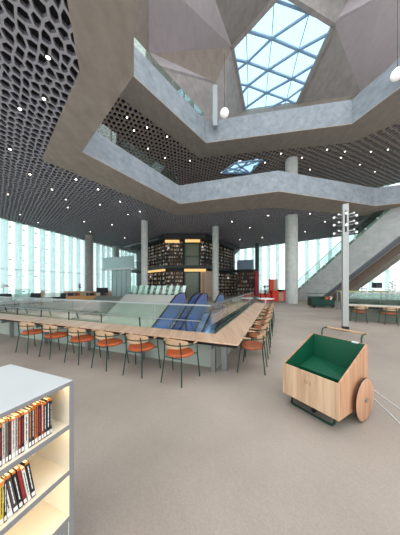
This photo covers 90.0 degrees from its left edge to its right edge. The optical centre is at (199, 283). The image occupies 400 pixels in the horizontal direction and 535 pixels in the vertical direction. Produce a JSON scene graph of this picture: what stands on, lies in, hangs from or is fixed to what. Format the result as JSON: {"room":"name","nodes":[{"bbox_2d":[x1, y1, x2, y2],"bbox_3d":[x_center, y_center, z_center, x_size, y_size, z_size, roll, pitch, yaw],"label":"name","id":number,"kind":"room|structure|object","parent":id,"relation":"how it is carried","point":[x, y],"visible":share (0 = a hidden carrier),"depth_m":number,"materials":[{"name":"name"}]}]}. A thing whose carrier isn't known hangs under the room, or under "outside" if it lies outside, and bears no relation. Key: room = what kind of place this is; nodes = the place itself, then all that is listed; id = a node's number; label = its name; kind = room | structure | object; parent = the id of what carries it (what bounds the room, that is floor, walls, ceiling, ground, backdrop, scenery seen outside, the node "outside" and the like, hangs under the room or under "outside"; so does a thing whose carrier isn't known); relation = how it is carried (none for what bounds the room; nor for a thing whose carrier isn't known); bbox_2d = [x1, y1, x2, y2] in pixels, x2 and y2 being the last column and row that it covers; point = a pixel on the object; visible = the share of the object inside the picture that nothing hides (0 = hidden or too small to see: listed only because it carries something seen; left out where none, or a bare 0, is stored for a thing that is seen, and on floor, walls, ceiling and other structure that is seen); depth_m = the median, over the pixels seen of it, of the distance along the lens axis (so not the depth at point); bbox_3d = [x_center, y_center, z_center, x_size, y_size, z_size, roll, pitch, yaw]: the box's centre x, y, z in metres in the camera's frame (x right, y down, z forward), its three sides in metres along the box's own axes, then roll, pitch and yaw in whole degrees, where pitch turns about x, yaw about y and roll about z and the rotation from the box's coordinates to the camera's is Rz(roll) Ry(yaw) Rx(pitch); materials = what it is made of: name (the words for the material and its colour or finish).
{"room":"library","nodes":[
{"label":"library","id":0,"kind":"room"},
{"bbox_2d":[46,312,76,319],"bbox_3d":[-3.822,4.400,9.741,12.120,4.900,7.900,0,0,22],"label":"wall opening","id":1,"kind":"structure","parent":0,"point":[61,316],"depth_m":12.96,"materials":[{"name":"concrete"}]},
{"bbox_2d":[0,226,136,301],"bbox_3d":[-15.347,-2.215,25.206,0.721,7.730,49.481,0,0,14],"label":"window","id":2,"kind":"structure","parent":0,"point":[19,300],"depth_m":21.09,"materials":[{"name":"clear glass"}]},
{"bbox_2d":[70,296,122,321],"bbox_3d":[-7.573,3.825,12.248,2.700,5.850,6.000,0,0,22],"label":"wall","id":3,"kind":"structure","parent":0,"point":[93,306],"depth_m":13.68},
{"bbox_2d":[98,294,174,326],"bbox_3d":[-4.156,3.735,10.895,4.550,6.030,6.000,0,0,22],"label":"wall","id":4,"kind":"structure","parent":0,"point":[130,309],"depth_m":12.29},
{"bbox_2d":[0,0,378,253],"bbox_3d":[2.536,-5.875,23.489,49.297,0.090,49.491,0,0,0],"label":"ceiling","id":5,"kind":"structure","parent":0,"point":[29,29],"depth_m":11.60,"materials":[{"name":"grey metal"}]},
{"bbox_2d":[0,289,399,534],"bbox_3d":[9.939,1.800,25.104,80.000,0.300,66.001,0,0,22],"label":"floor","id":6,"kind":"structure","parent":0,"point":[230,452],"depth_m":2.10,"materials":[{"name":"beige carpet"}]},
{"bbox_2d":[0,293,18,312],"bbox_3d":[-10.939,1.105,11.243,0.978,1.096,0.943,0,0,30],"label":"lounge chair","id":7,"kind":"object","parent":6,"relation":"on","point":[6,302],"visible":0.91,"depth_m":11.38,"materials":[{"name":"grey fabric"}]},
{"bbox_2d":[23,293,40,306],"bbox_3d":[-12.613,1.177,15.074,0.820,0.953,0.850,0,0,-10],"label":"lounge chair","id":8,"kind":"object","parent":6,"relation":"on","point":[32,295],"visible":0.88,"depth_m":15.06,"materials":[{"name":"grey fabric"}]},
{"bbox_2d":[15,322,49,353],"bbox_3d":[-4.173,1.278,4.994,0.614,0.746,0.515,0,0,18],"label":"armchair","id":9,"kind":"object","parent":6,"relation":"on","point":[23,325],"visible":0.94,"depth_m":4.82,"materials":[{"name":"brown wood"}]},
{"bbox_2d":[0,364,73,534],"bbox_3d":[-1.181,1.100,0.846,0.622,1.100,0.903,0,0,22],"label":"bookshelf","id":10,"kind":"object","parent":6,"relation":"on","point":[50,511],"visible":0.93,"depth_m":1.12,"materials":[{"name":"grey"}]},
{"bbox_2d":[0,423,1,466],"bbox_3d":[-0.929,0.703,0.892,0.136,0.184,0.011,0,0,22],"label":"book","id":11,"kind":"object","parent":10,"relation":"on","point":[0,423],"visible":1,"depth_m":0.87,"materials":[{"name":"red paper"}]},
{"bbox_2d":[0,483,3,525],"bbox_3d":[-0.927,0.960,0.896,0.136,0.182,0.015,0,0,22],"label":"book","id":12,"kind":"object","parent":10,"relation":"on","point":[2,484],"visible":1,"depth_m":0.87,"materials":[{"name":"beige paper"}]},
{"bbox_2d":[0,419,4,465],"bbox_3d":[-0.925,0.698,0.903,0.136,0.192,0.010,0,0,22],"label":"book","id":13,"kind":"object","parent":10,"relation":"on","point":[2,421],"visible":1,"depth_m":0.88,"materials":[{"name":"beige paper"}]},
{"bbox_2d":[0,475,6,522],"bbox_3d":[-0.922,0.953,0.909,0.136,0.196,0.011,0,0,21],"label":"book","id":14,"kind":"object","parent":10,"relation":"on","point":[5,476],"visible":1,"depth_m":0.88,"materials":[{"name":"beige paper"}]},
{"bbox_2d":[2,417,7,463],"bbox_3d":[-0.921,0.696,0.913,0.136,0.196,0.010,0,0,22],"label":"book","id":15,"kind":"object","parent":10,"relation":"on","point":[4,418],"visible":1,"depth_m":0.89,"materials":[{"name":"beige paper"}]},
{"bbox_2d":[0,478,12,518],"bbox_3d":[-0.921,0.954,0.911,0.136,0.189,0.048,0,0,22],"label":"book","id":16,"kind":"object","parent":10,"relation":"on","point":[9,509],"visible":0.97,"depth_m":0.89,"materials":[{"name":"beige paper"}]},
{"bbox_2d":[6,416,10,461],"bbox_3d":[-0.916,0.699,0.924,0.136,0.191,0.011,0,0,22],"label":"book","id":17,"kind":"object","parent":10,"relation":"on","point":[8,417],"visible":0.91,"depth_m":0.90,"materials":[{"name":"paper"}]},
{"bbox_2d":[2,472,17,513],"bbox_3d":[-0.914,0.951,0.931,0.136,0.195,0.048,0,0,22],"label":"book","id":18,"kind":"object","parent":10,"relation":"on","point":[10,488],"visible":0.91,"depth_m":0.90,"materials":[{"name":"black paper"}]},
{"bbox_2d":[8,415,14,458],"bbox_3d":[-0.912,0.703,0.935,0.136,0.183,0.012,0,0,22],"label":"book","id":19,"kind":"object","parent":10,"relation":"on","point":[12,418],"visible":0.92,"depth_m":0.91,"materials":[{"name":"beige paper"}]},
{"bbox_2d":[10,413,17,456],"bbox_3d":[-0.908,0.700,0.946,0.136,0.189,0.010,0,0,22],"label":"book","id":20,"kind":"object","parent":10,"relation":"on","point":[12,414],"visible":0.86,"depth_m":0.92,"materials":[{"name":"beige paper"}]},
{"bbox_2d":[8,469,22,508],"bbox_3d":[-0.906,0.951,0.950,0.136,0.196,0.046,0,0,22],"label":"book","id":21,"kind":"object","parent":10,"relation":"on","point":[12,472],"visible":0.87,"depth_m":0.92,"materials":[{"name":"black paper"}]},
{"bbox_2d":[14,412,20,454],"bbox_3d":[-0.903,0.702,0.957,0.136,0.186,0.010,0,0,22],"label":"book","id":22,"kind":"object","parent":10,"relation":"on","point":[18,414],"visible":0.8,"depth_m":0.93,"materials":[{"name":"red paper"}]},
{"bbox_2d":[13,466,26,504],"bbox_3d":[-0.900,0.951,0.966,0.136,0.197,0.044,0,0,22],"label":"book","id":23,"kind":"object","parent":10,"relation":"on","point":[17,468],"visible":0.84,"depth_m":0.94,"materials":[{"name":"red paper"}]},
{"bbox_2d":[16,410,23,452],"bbox_3d":[-0.899,0.700,0.968,0.136,0.188,0.012,0,0,22],"label":"book","id":24,"kind":"object","parent":10,"relation":"on","point":[18,411],"visible":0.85,"depth_m":0.94,"materials":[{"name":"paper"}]},
{"bbox_2d":[20,409,27,450],"bbox_3d":[-0.893,0.703,0.982,0.136,0.183,0.016,0,0,22],"label":"book","id":25,"kind":"object","parent":10,"relation":"on","point":[23,410],"visible":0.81,"depth_m":0.96,"materials":[{"name":"beige paper"}]},
{"bbox_2d":[17,464,30,500],"bbox_3d":[-0.893,0.958,0.982,0.136,0.182,0.041,0,0,22],"label":"book","id":26,"kind":"object","parent":10,"relation":"on","point":[22,468],"visible":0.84,"depth_m":0.95,"materials":[{"name":"beige paper"}]},
{"bbox_2d":[22,406,31,447],"bbox_3d":[-0.888,0.701,0.996,0.136,0.188,0.013,0,0,22],"label":"book","id":27,"kind":"object","parent":10,"relation":"on","point":[29,409],"visible":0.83,"depth_m":0.97,"materials":[{"name":"beige paper"}]},
{"bbox_2d":[20,459,35,497],"bbox_3d":[-0.887,0.950,0.998,0.136,0.198,0.048,0,0,22],"label":"book","id":28,"kind":"object","parent":10,"relation":"on","point":[25,463],"visible":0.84,"depth_m":0.97,"materials":[{"name":"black paper"}]},
{"bbox_2d":[27,405,33,445],"bbox_3d":[-0.883,0.700,1.008,0.136,0.190,0.011,0,0,22],"label":"book","id":29,"kind":"object","parent":10,"relation":"on","point":[30,406],"visible":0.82,"depth_m":0.98,"materials":[{"name":"beige paper"}]},
{"bbox_2d":[30,403,37,444],"bbox_3d":[-0.878,0.697,1.021,0.136,0.196,0.014,0,0,22],"label":"book","id":30,"kind":"object","parent":10,"relation":"on","point":[35,405],"visible":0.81,"depth_m":1.00,"materials":[{"name":"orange paper"}]},
{"bbox_2d":[35,401,40,441],"bbox_3d":[-0.873,0.696,1.035,0.136,0.197,0.014,0,0,22],"label":"book","id":31,"kind":"object","parent":10,"relation":"on","point":[38,402],"visible":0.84,"depth_m":1.01,"materials":[{"name":"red paper"}]},
{"bbox_2d":[41,402,43,439],"bbox_3d":[-0.868,0.703,1.047,0.136,0.184,0.011,0,0,22],"label":"book","id":32,"kind":"object","parent":10,"relation":"on","point":[42,403],"visible":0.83,"depth_m":1.02,"materials":[{"name":"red paper"}]},
{"bbox_2d":[39,400,45,437],"bbox_3d":[-0.863,0.702,1.059,0.136,0.184,0.012,0,0,22],"label":"book","id":33,"kind":"object","parent":10,"relation":"on","point":[43,401],"visible":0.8,"depth_m":1.03,"materials":[{"name":"beige paper"}]},
{"bbox_2d":[41,397,49,436],"bbox_3d":[-0.858,0.699,1.073,0.136,0.191,0.016,0,0,22],"label":"book","id":34,"kind":"object","parent":10,"relation":"on","point":[46,399],"visible":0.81,"depth_m":1.05,"materials":[{"name":"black paper"}]},
{"bbox_2d":[47,396,51,433],"bbox_3d":[-0.853,0.700,1.085,0.136,0.189,0.010,0,0,22],"label":"book","id":35,"kind":"object","parent":10,"relation":"on","point":[47,396],"visible":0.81,"depth_m":1.06,"materials":[{"name":"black paper"}]},
{"bbox_2d":[39,324,74,359],"bbox_3d":[-3.357,1.278,4.671,0.614,0.746,0.515,0,0,25],"label":"armchair","id":36,"kind":"object","parent":6,"relation":"on","point":[46,328],"visible":0.95,"depth_m":4.52,"materials":[{"name":"brown wood"}]},
{"bbox_2d":[53,293,66,303],"bbox_3d":[-11.962,1.224,17.063,0.738,0.858,0.765,0,0,20],"label":"lounge chair","id":37,"kind":"object","parent":6,"relation":"on","point":[63,295],"visible":0.77,"depth_m":17.00,"materials":[{"name":"grey fabric"}]},
{"bbox_2d":[64,327,100,364],"bbox_3d":[-2.575,1.278,4.361,0.614,0.746,0.515,0,0,20],"label":"armchair","id":38,"kind":"object","parent":6,"relation":"on","point":[74,331],"visible":0.94,"depth_m":4.20,"materials":[{"name":"brown wood"}]},
{"bbox_2d":[64,291,110,299],"bbox_3d":[-11.921,1.200,21.043,4.700,0.900,0.600,0,0,-8],"label":"shelf","id":39,"kind":"object","parent":6,"relation":"on","point":[84,292],"visible":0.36,"depth_m":20.83,"materials":[{"name":"brown wood"}]},
{"bbox_2d":[85,234,92,290],"bbox_3d":[-13.320,-2.165,24.000,0.840,7.630,0.840,0,0,0],"label":"column","id":40,"kind":"structure","parent":6,"relation":"on","point":[88,238],"depth_m":23.64,"materials":[{"name":"concrete"}]},
{"bbox_2d":[96,288,107,292],"bbox_3d":[-10.450,1.025,21.400,1.100,1.250,0.300,0,0,0],"label":"crate","id":41,"kind":"object","parent":6,"relation":"on","point":[98,290],"visible":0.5,"depth_m":21.25,"materials":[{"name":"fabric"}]},
{"bbox_2d":[91,330,128,371],"bbox_3d":[-1.851,1.278,4.075,0.614,0.746,0.515,0,0,24],"label":"armchair","id":42,"kind":"object","parent":6,"relation":"on","point":[108,340],"visible":0.99,"depth_m":3.92,"materials":[{"name":"brown wood"}]},
{"bbox_2d":[113,246,118,256],"bbox_3d":[-13.020,-2.165,31.000,0.840,7.630,0.840,0,0,0],"label":"column","id":43,"kind":"structure","parent":6,"relation":"on","point":[115,248],"depth_m":30.65,"materials":[{"name":"concrete"}]},
{"bbox_2d":[101,255,134,295],"bbox_3d":[-10.510,-1.000,27.937,5.716,5.300,2.988,0,0,25],"label":"glass pavilion","id":44,"kind":"object","parent":6,"relation":"on","point":[121,274],"visible":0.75,"depth_m":26.89,"materials":[{"name":"teal glass"}]},
{"bbox_2d":[0,303,265,372],"bbox_3d":[-2.145,1.320,8.464,8.980,0.660,7.640,0,0,22],"label":"table","id":45,"kind":"object","parent":6,"relation":"on","point":[213,349],"depth_m":4.42,"materials":[{"name":"brown wood"}]},
{"bbox_2d":[0,296,210,330],"bbox_3d":[-3.650,1.042,5.614,8.280,1.215,0.193,0,0,22],"label":"glass balustrade","id":46,"kind":"object","parent":45,"relation":"attached to","point":[0,296],"visible":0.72,"depth_m":5.03,"materials":[{"name":"clear glass"}]},
{"bbox_2d":[0,303,265,345],"bbox_3d":[-2.145,1.015,8.464,8.980,0.050,7.640,0,0,22],"label":"countertop","id":47,"kind":"structure","parent":45,"relation":"on","point":[233,332],"depth_m":4.45,"materials":[{"name":"brown wood"}]},
{"bbox_2d":[123,333,160,378],"bbox_3d":[-1.124,1.278,3.787,0.614,0.746,0.515,0,0,19],"label":"armchair","id":48,"kind":"object","parent":6,"relation":"on","point":[139,344],"visible":1,"depth_m":3.61,"materials":[{"name":"orange leather"}]},
{"bbox_2d":[141,220,147,293],"bbox_3d":[-5.162,-2.165,18.600,0.600,7.630,0.600,0,0,0],"label":"column","id":49,"kind":"structure","parent":6,"relation":"on","point":[144,224],"depth_m":18.35,"materials":[{"name":"concrete"}]},
{"bbox_2d":[148,271,168,294],"bbox_3d":[-5.577,0.025,25.700,0.400,3.190,5.438,0,0,-39],"label":"bookcase","id":50,"kind":"object","parent":6,"relation":"on","point":[161,275],"visible":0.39,"depth_m":25.25,"materials":[{"name":"brown wood"}]},
{"bbox_2d":[148,273,165,293],"bbox_3d":[-5.565,0.099,25.717,0.281,2.960,5.288,0,0,-39],"label":"books","id":51,"kind":"object","parent":50,"relation":"on","point":[155,274],"visible":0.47,"depth_m":25.68,"materials":[{"name":"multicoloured paper"}]},
{"bbox_2d":[164,271,182,294],"bbox_3d":[-3.077,0.025,23.600,2.185,3.190,0.400,0,0,0],"label":"bookcase","id":52,"kind":"object","parent":6,"relation":"on","point":[173,274],"visible":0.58,"depth_m":23.77,"materials":[{"name":"brown wood"}]},
{"bbox_2d":[165,272,182,293],"bbox_3d":[-3.082,0.087,23.620,2.035,2.984,0.280,0,0,0],"label":"books","id":53,"kind":"object","parent":52,"relation":"on","point":[165,272],"visible":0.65,"depth_m":23.48,"materials":[{"name":"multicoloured paper"}]},
{"bbox_2d":[161,337,199,387],"bbox_3d":[-0.364,1.278,3.486,0.614,0.746,0.516,0,0,26],"label":"armchair","id":54,"kind":"object","parent":6,"relation":"on","point":[177,349],"visible":1,"depth_m":3.33,"materials":[{"name":"orange leather"}]},
{"bbox_2d":[131,234,238,293],"bbox_3d":[-2.250,-2.065,29.485,17.100,7.430,13.030,0,0,0],"label":"tower","id":55,"kind":"object","parent":6,"relation":"on","point":[137,248],"visible":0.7,"depth_m":24.00,"materials":[{"name":"brown metal"}]},
{"bbox_2d":[148,241,168,266],"bbox_3d":[-6.134,-3.675,26.380,0.400,2.990,7.196,0,0,-39],"label":"bookcase","id":56,"kind":"object","parent":55,"relation":"on","point":[161,242],"visible":0.32,"depth_m":25.12,"materials":[{"name":"brown"}]},
{"bbox_2d":[148,243,165,267],"bbox_3d":[-6.122,-3.616,26.397,0.281,2.791,7.046,0,0,-39],"label":"books","id":57,"kind":"object","parent":56,"relation":"on","point":[160,243],"visible":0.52,"depth_m":25.48,"materials":[{"name":"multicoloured paper"}]},
{"bbox_2d":[164,240,182,264],"bbox_3d":[-3.077,-3.675,23.600,2.185,2.990,0.400,0,0,0],"label":"bookcase","id":58,"kind":"object","parent":55,"relation":"on","point":[180,243],"visible":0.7,"depth_m":23.71,"materials":[{"name":"brown"}]},
{"bbox_2d":[165,241,182,264],"bbox_3d":[-3.082,-3.616,23.620,2.035,2.790,0.280,0,0,0],"label":"books","id":59,"kind":"object","parent":58,"relation":"on","point":[181,241],"visible":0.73,"depth_m":23.48,"materials":[{"name":"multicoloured paper"}]},
{"bbox_2d":[184,272,198,297],"bbox_3d":[-0.952,0.100,23.625,1.739,3.100,0.250,0,0,0],"label":"doorway","id":60,"kind":"structure","parent":55,"relation":"attached to","point":[191,279],"depth_m":23.60,"materials":[{"name":"green"}]},
{"bbox_2d":[184,244,198,264],"bbox_3d":[-0.952,-3.475,23.625,1.739,2.550,0.250,0,0,0],"label":"doorway","id":61,"kind":"structure","parent":55,"relation":"attached to","point":[191,251],"depth_m":23.60,"materials":[{"name":"green"}]},
{"bbox_2d":[184,269,205,271],"bbox_3d":[-0.566,-1.600,23.200,2.512,0.300,0.200,0,0,0],"label":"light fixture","id":62,"kind":"object","parent":55,"relation":"attached to","point":[185,270],"visible":1,"depth_m":23.10,"materials":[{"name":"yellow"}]},
{"bbox_2d":[201,272,205,292],"bbox_3d":[0.376,0.040,23.425,0.628,3.180,0.150,0,0,0],"label":"wooden panel","id":63,"kind":"object","parent":55,"relation":"attached to","point":[201,272],"visible":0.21,"depth_m":23.35,"materials":[{"name":"brown wood"}]},
{"bbox_2d":[203,271,211,297],"bbox_3d":[1.059,0.040,24.211,0.150,3.180,2.418,0,0,34],"label":"wooden panel","id":64,"kind":"object","parent":55,"relation":"attached to","point":[208,273],"visible":0.5,"depth_m":24.02,"materials":[{"name":"brown wood"}]},
{"bbox_2d":[201,240,232,267],"bbox_3d":[2.584,-3.675,26.857,0.400,2.990,7.990,0,0,34],"label":"bookcase","id":65,"kind":"object","parent":55,"relation":"on","point":[208,242],"visible":0.5,"depth_m":26.73,"materials":[{"name":"brown"}]},
{"bbox_2d":[206,242,232,268],"bbox_3d":[2.565,-3.617,26.864,0.280,2.793,7.840,0,0,34],"label":"books","id":66,"kind":"object","parent":65,"relation":"on","point":[206,242],"visible":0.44,"depth_m":27.37,"materials":[{"name":"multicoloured paper"}]},
{"bbox_2d":[237,269,256,270],"bbox_3d":[6.999,-2.040,29.818,2.768,0.180,1.500,0,0,17],"label":"balcony slab","id":67,"kind":"object","parent":55,"relation":"attached to","point":[240,269],"visible":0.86,"depth_m":29.07,"materials":[{"name":"brown metal"}]},
{"bbox_2d":[237,260,253,269],"bbox_3d":[6.674,-2.845,29.546,2.423,1.410,0.100,0,0,24],"label":"screen","id":68,"kind":"object","parent":67,"relation":"on","point":[241,264],"visible":0.93,"depth_m":29.47,"materials":[{"name":"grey metal"}]},
{"bbox_2d":[212,226,218,299],"bbox_3d":[1.581,-2.165,20.400,0.640,7.630,0.640,0,0,0],"label":"column","id":69,"kind":"structure","parent":6,"relation":"on","point":[215,229],"depth_m":20.14,"materials":[{"name":"concrete"}]},
{"bbox_2d":[219,272,236,295],"bbox_3d":[3.833,0.025,28.697,0.400,3.190,6.249,0,0,34],"label":"bookcase","id":70,"kind":"object","parent":6,"relation":"on","point":[220,273],"visible":0.59,"depth_m":28.76,"materials":[{"name":"brown wood"}]},
{"bbox_2d":[219,274,235,294],"bbox_3d":[3.814,0.087,28.704,0.280,2.983,6.099,0,0,34],"label":"books","id":71,"kind":"object","parent":70,"relation":"on","point":[219,274],"visible":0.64,"depth_m":28.90,"materials":[{"name":"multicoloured paper"}]},
{"bbox_2d":[210,292,254,329],"bbox_3d":[1.598,1.042,7.541,0.144,1.215,7.200,0,0,22],"label":"glass balustrade","id":72,"kind":"object","parent":6,"relation":"on","point":[213,304],"visible":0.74,"depth_m":5.41,"materials":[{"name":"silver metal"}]},
{"bbox_2d":[237,271,253,294],"bbox_3d":[6.963,-0.175,30.439,2.635,3.590,0.400,0,0,16],"label":"bookcase","id":73,"kind":"object","parent":6,"relation":"on","point":[239,272],"visible":0.58,"depth_m":30.57,"materials":[{"name":"brown wood"}]},
{"bbox_2d":[237,272,253,294],"bbox_3d":[6.964,-0.091,30.459,2.485,3.339,0.280,0,0,16],"label":"books","id":74,"kind":"object","parent":73,"relation":"on","point":[246,273],"visible":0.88,"depth_m":30.34,"materials":[{"name":"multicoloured paper"}]},
{"bbox_2d":[237,330,267,374],"bbox_3d":[1.028,1.278,3.894,0.516,0.746,0.614,0,0,23],"label":"armchair","id":75,"kind":"object","parent":6,"relation":"on","point":[248,345],"visible":0.99,"depth_m":3.74,"materials":[{"name":"brown leather"}]},
{"bbox_2d":[254,271,258,295],"bbox_3d":[7.693,-0.050,27.250,0.450,3.400,0.500,0,0,0],"label":"panel","id":76,"kind":"object","parent":6,"relation":"on","point":[256,273],"visible":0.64,"depth_m":27.00,"materials":[{"name":"red"}]},
{"bbox_2d":[255,243,258,270],"bbox_3d":[8.265,-2.165,29.000,0.560,7.630,0.560,0,0,0],"label":"column","id":77,"kind":"structure","parent":6,"relation":"on","point":[256,244],"depth_m":28.76,"materials":[{"name":"grey"}]},
{"bbox_2d":[245,323,270,358],"bbox_3d":[1.356,1.278,4.667,0.515,0.746,0.614,0,0,25],"label":"armchair","id":78,"kind":"object","parent":6,"relation":"on","point":[265,327],"visible":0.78,"depth_m":4.50,"materials":[{"name":"brown wood"}]},
{"bbox_2d":[251,317,270,347],"bbox_3d":[1.666,1.278,5.450,0.515,0.746,0.614,0,0,20],"label":"armchair","id":79,"kind":"object","parent":6,"relation":"on","point":[267,320],"visible":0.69,"depth_m":5.38,"materials":[{"name":"brown wood"}]},
{"bbox_2d":[256,313,272,336],"bbox_3d":[1.974,1.278,6.229,0.516,0.746,0.614,0,0,26],"label":"armchair","id":80,"kind":"object","parent":6,"relation":"on","point":[269,314],"visible":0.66,"depth_m":6.08,"materials":[{"name":"brown wood"}]},
{"bbox_2d":[260,290,284,300],"bbox_3d":[7.332,1.150,19.750,2.650,1.000,0.900,0,0,0],"label":"reception desk","id":81,"kind":"object","parent":6,"relation":"on","point":[278,296],"visible":0.78,"depth_m":19.33,"materials":[{"name":"red paint"}]},
{"bbox_2d":[269,279,277,292],"bbox_3d":[7.919,0.575,21.650,0.850,2.150,0.300,0,0,0],"label":"panel","id":82,"kind":"object","parent":6,"relation":"on","point":[273,283],"visible":0.64,"depth_m":21.50,"materials":[{"name":"red paint"}]},
{"bbox_2d":[285,156,297,303],"bbox_3d":[7.869,-4.525,17.200,1.000,12.350,1.000,0,0,0],"label":"column","id":83,"kind":"structure","parent":6,"relation":"on","point":[291,164],"depth_m":16.78,"materials":[{"name":"concrete"}]},
{"bbox_2d":[307,293,334,307],"bbox_3d":[8.612,1.165,14.284,1.500,0.969,0.869,0,0,8],"label":"trolley","id":84,"kind":"object","parent":6,"relation":"on","point":[313,301],"visible":0.96,"depth_m":13.95,"materials":[{"name":"teal"}]},
{"bbox_2d":[283,326,373,425],"bbox_3d":[1.726,1.156,2.717,0.921,0.988,0.836,0,0,-31],"label":"cart","id":85,"kind":"object","parent":6,"relation":"on","point":[328,374],"visible":1,"depth_m":2.55,"materials":[{"name":"brown wood"}]},
{"bbox_2d":[300,355,346,382],"bbox_3d":[1.796,1.290,2.760,0.362,0.349,0.664,0,0,-31],"label":"shelf","id":86,"kind":"object","parent":85,"relation":"attached to","point":[331,369],"depth_m":2.83,"materials":[{"name":"green paint"}]},
{"bbox_2d":[333,203,357,331],"bbox_3d":[5.062,-0.565,6.956,0.746,4.430,0.275,0,0,22],"label":"lamp post","id":87,"kind":"object","parent":6,"relation":"on","point":[345,224],"visible":1,"depth_m":6.93,"materials":[{"name":"grey metal"}]},
{"bbox_2d":[298,207,399,299],"bbox_3d":[13.912,-3.755,18.156,2.541,10.986,10.534,0,0,-39],"label":"flight","id":88,"kind":"object","parent":6,"relation":"on","point":[382,235],"visible":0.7,"depth_m":17.05,"materials":[{"name":"concrete"}]},
{"bbox_2d":[350,305,368,323],"bbox_3d":[6.888,1.278,8.617,0.614,0.746,0.515,0,0,25],"label":"armchair","id":89,"kind":"object","parent":6,"relation":"on","point":[356,311],"visible":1,"depth_m":8.49,"materials":[{"name":"brown wood"}]},
{"bbox_2d":[336,291,388,309],"bbox_3d":[10.062,1.040,12.500,2.600,1.220,0.600,0,0,12],"label":"table","id":90,"kind":"object","parent":6,"relation":"on","point":[336,291],"visible":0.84,"depth_m":12.49,"materials":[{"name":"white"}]},
{"bbox_2d":[330,243,399,299],"bbox_3d":[16.345,-3.330,20.107,3.000,9.960,10.502,0,0,-39],"label":"flight","id":91,"kind":"object","parent":6,"relation":"on","point":[392,257],"visible":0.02,"depth_m":18.71,"materials":[{"name":"brown"}]},
{"bbox_2d":[349,293,399,322],"bbox_3d":[8.508,1.028,8.329,4.200,1.245,0.750,0,0,30],"label":"countertop","id":92,"kind":"structure","parent":6,"relation":"on","point":[373,304],"depth_m":8.86,"materials":[{"name":"beige"}]},
{"bbox_2d":[349,304,399,307],"bbox_3d":[8.458,0.955,8.242,4.200,0.050,0.550,0,0,30],"label":"countertop","id":93,"kind":"structure","parent":92,"relation":"on","point":[349,304],"depth_m":8.65,"materials":[{"name":"beige"}]},
{"bbox_2d":[360,288,396,299],"bbox_3d":[10.680,0.940,12.000,1.600,1.420,0.600,0,0,12],"label":"table","id":94,"kind":"object","parent":6,"relation":"on","point":[360,288],"visible":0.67,"depth_m":11.89,"materials":[{"name":"white paint"}]},
{"bbox_2d":[372,282,381,287],"bbox_3d":[10.620,0.070,12.000,0.400,0.320,0.300,0,0,0],"label":"printer","id":95,"kind":"object","parent":94,"relation":"on","point":[375,284],"visible":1,"depth_m":11.85,"materials":[{"name":"plastic"}]},
{"bbox_2d":[378,307,398,325],"bbox_3d":[7.710,1.278,8.144,0.614,0.746,0.515,0,0,29],"label":"armchair","id":96,"kind":"object","parent":6,"relation":"on","point":[383,308],"visible":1,"depth_m":8.01,"materials":[{"name":"brown wood"}]},
{"bbox_2d":[41,0,399,215],"bbox_3d":[7.346,-6.870,5.327,29.421,2.180,23.347,0,0,0],"label":"gallery balcony","id":97,"kind":"object","parent":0,"point":[103,30],"visible":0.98,"depth_m":10.28,"materials":[{"name":"concrete"}]},
{"bbox_2d":[217,311,242,331],"bbox_3d":[1.002,4.100,8.100,1.300,5.100,6.600,0,0,22],"label":"wall","id":98,"kind":"structure","parent":0,"point":[229,314],"depth_m":10.14,"materials":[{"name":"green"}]},
{"bbox_2d":[96,97,399,187],"bbox_3d":[7.487,-10.695,17.497,39.422,0.090,29.555,0,0,0],"label":"ceiling","id":99,"kind":"structure","parent":0,"point":[323,163],"depth_m":16.84,"materials":[{"name":"brown metal"}]},
{"bbox_2d":[221,159,262,173],"bbox_3d":[3.704,-10.635,18.099,3.308,0.190,2.121,0,0,0],"label":"window","id":100,"kind":"structure","parent":99,"relation":"attached to","point":[226,171],"depth_m":18.27,"materials":[{"name":"blue glass"}]},
{"bbox_2d":[119,46,399,157],"bbox_3d":[7.228,-11.825,5.296,29.656,2.450,23.058,0,0,0],"label":"gallery balcony","id":101,"kind":"object","parent":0,"point":[376,108],"visible":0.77,"depth_m":13.63,"materials":[{"name":"concrete"}]},
{"bbox_2d":[213,85,216,128],"bbox_3d":[1.087,-12.832,14.500,0.320,2.900,0.320,0,0,0],"label":"steel post","id":102,"kind":"object","parent":101,"relation":"on","point":[214,86],"visible":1,"depth_m":14.34,"materials":[{"name":"grey metal"}]},
{"bbox_2d":[134,0,399,120],"bbox_3d":[4.767,-16.625,15.017,19.535,5.250,10.263,0,0,-8],"label":"ceiling","id":103,"kind":"structure","parent":0,"point":[187,42],"depth_m":13.88,"materials":[{"name":"paint"}]},
{"bbox_2d":[220,54,228,118],"bbox_3d":[1.654,-13.398,13.500,0.580,4.290,0.580,0,0,0],"label":"globe lamp","id":104,"kind":"object","parent":103,"relation":"hanging from","point":[224,112],"visible":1,"depth_m":13.47,"materials":[{"name":"white glass"}]},
{"bbox_2d":[230,0,335,110],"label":"window","id":105,"kind":"structure","parent":103,"relation":"attached to","point":[303,6],"depth_m":15.05,"materials":[{"name":"blue"}]},
{"bbox_2d":[390,0,399,81],"bbox_3d":[10.369,-12.880,10.500,0.580,4.290,0.580,0,0,0],"label":"globe lamp","id":106,"kind":"object","parent":103,"relation":"hanging from","point":[395,75],"visible":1,"depth_m":10.49,"materials":[{"name":"white glass"}]},
{"bbox_2d":[238,242,399,299],"bbox_3d":[8.746,-4.575,31.362,50.900,12.450,0.720,0,0,42],"label":"window","id":107,"kind":"structure","parent":0,"point":[356,297],"depth_m":22.10,"materials":[{"name":"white glass"}]},
{"bbox_3d":[-2.902,6.900,12.066,18.094,0.100,18.533,0,0,0],"label":"floor","id":108,"kind":"structure","parent":0,"visible":0},
{"bbox_2d":[151,292,200,329],"bbox_3d":[-1.681,3.076,8.903,1.140,5.192,7.158,0,0,22],"label":"escalator","id":109,"kind":"object","parent":108,"relation":"on","point":[171,311],"visible":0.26,"depth_m":10.47,"materials":[{"name":"blue metal"}]},
{"bbox_2d":[179,293,224,333],"bbox_3d":[-0.379,3.076,8.387,1.140,5.192,7.158,0,0,22],"label":"escalator","id":110,"kind":"object","parent":108,"relation":"on","point":[210,320],"visible":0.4,"depth_m":10.10,"materials":[{"name":"blue metal"}]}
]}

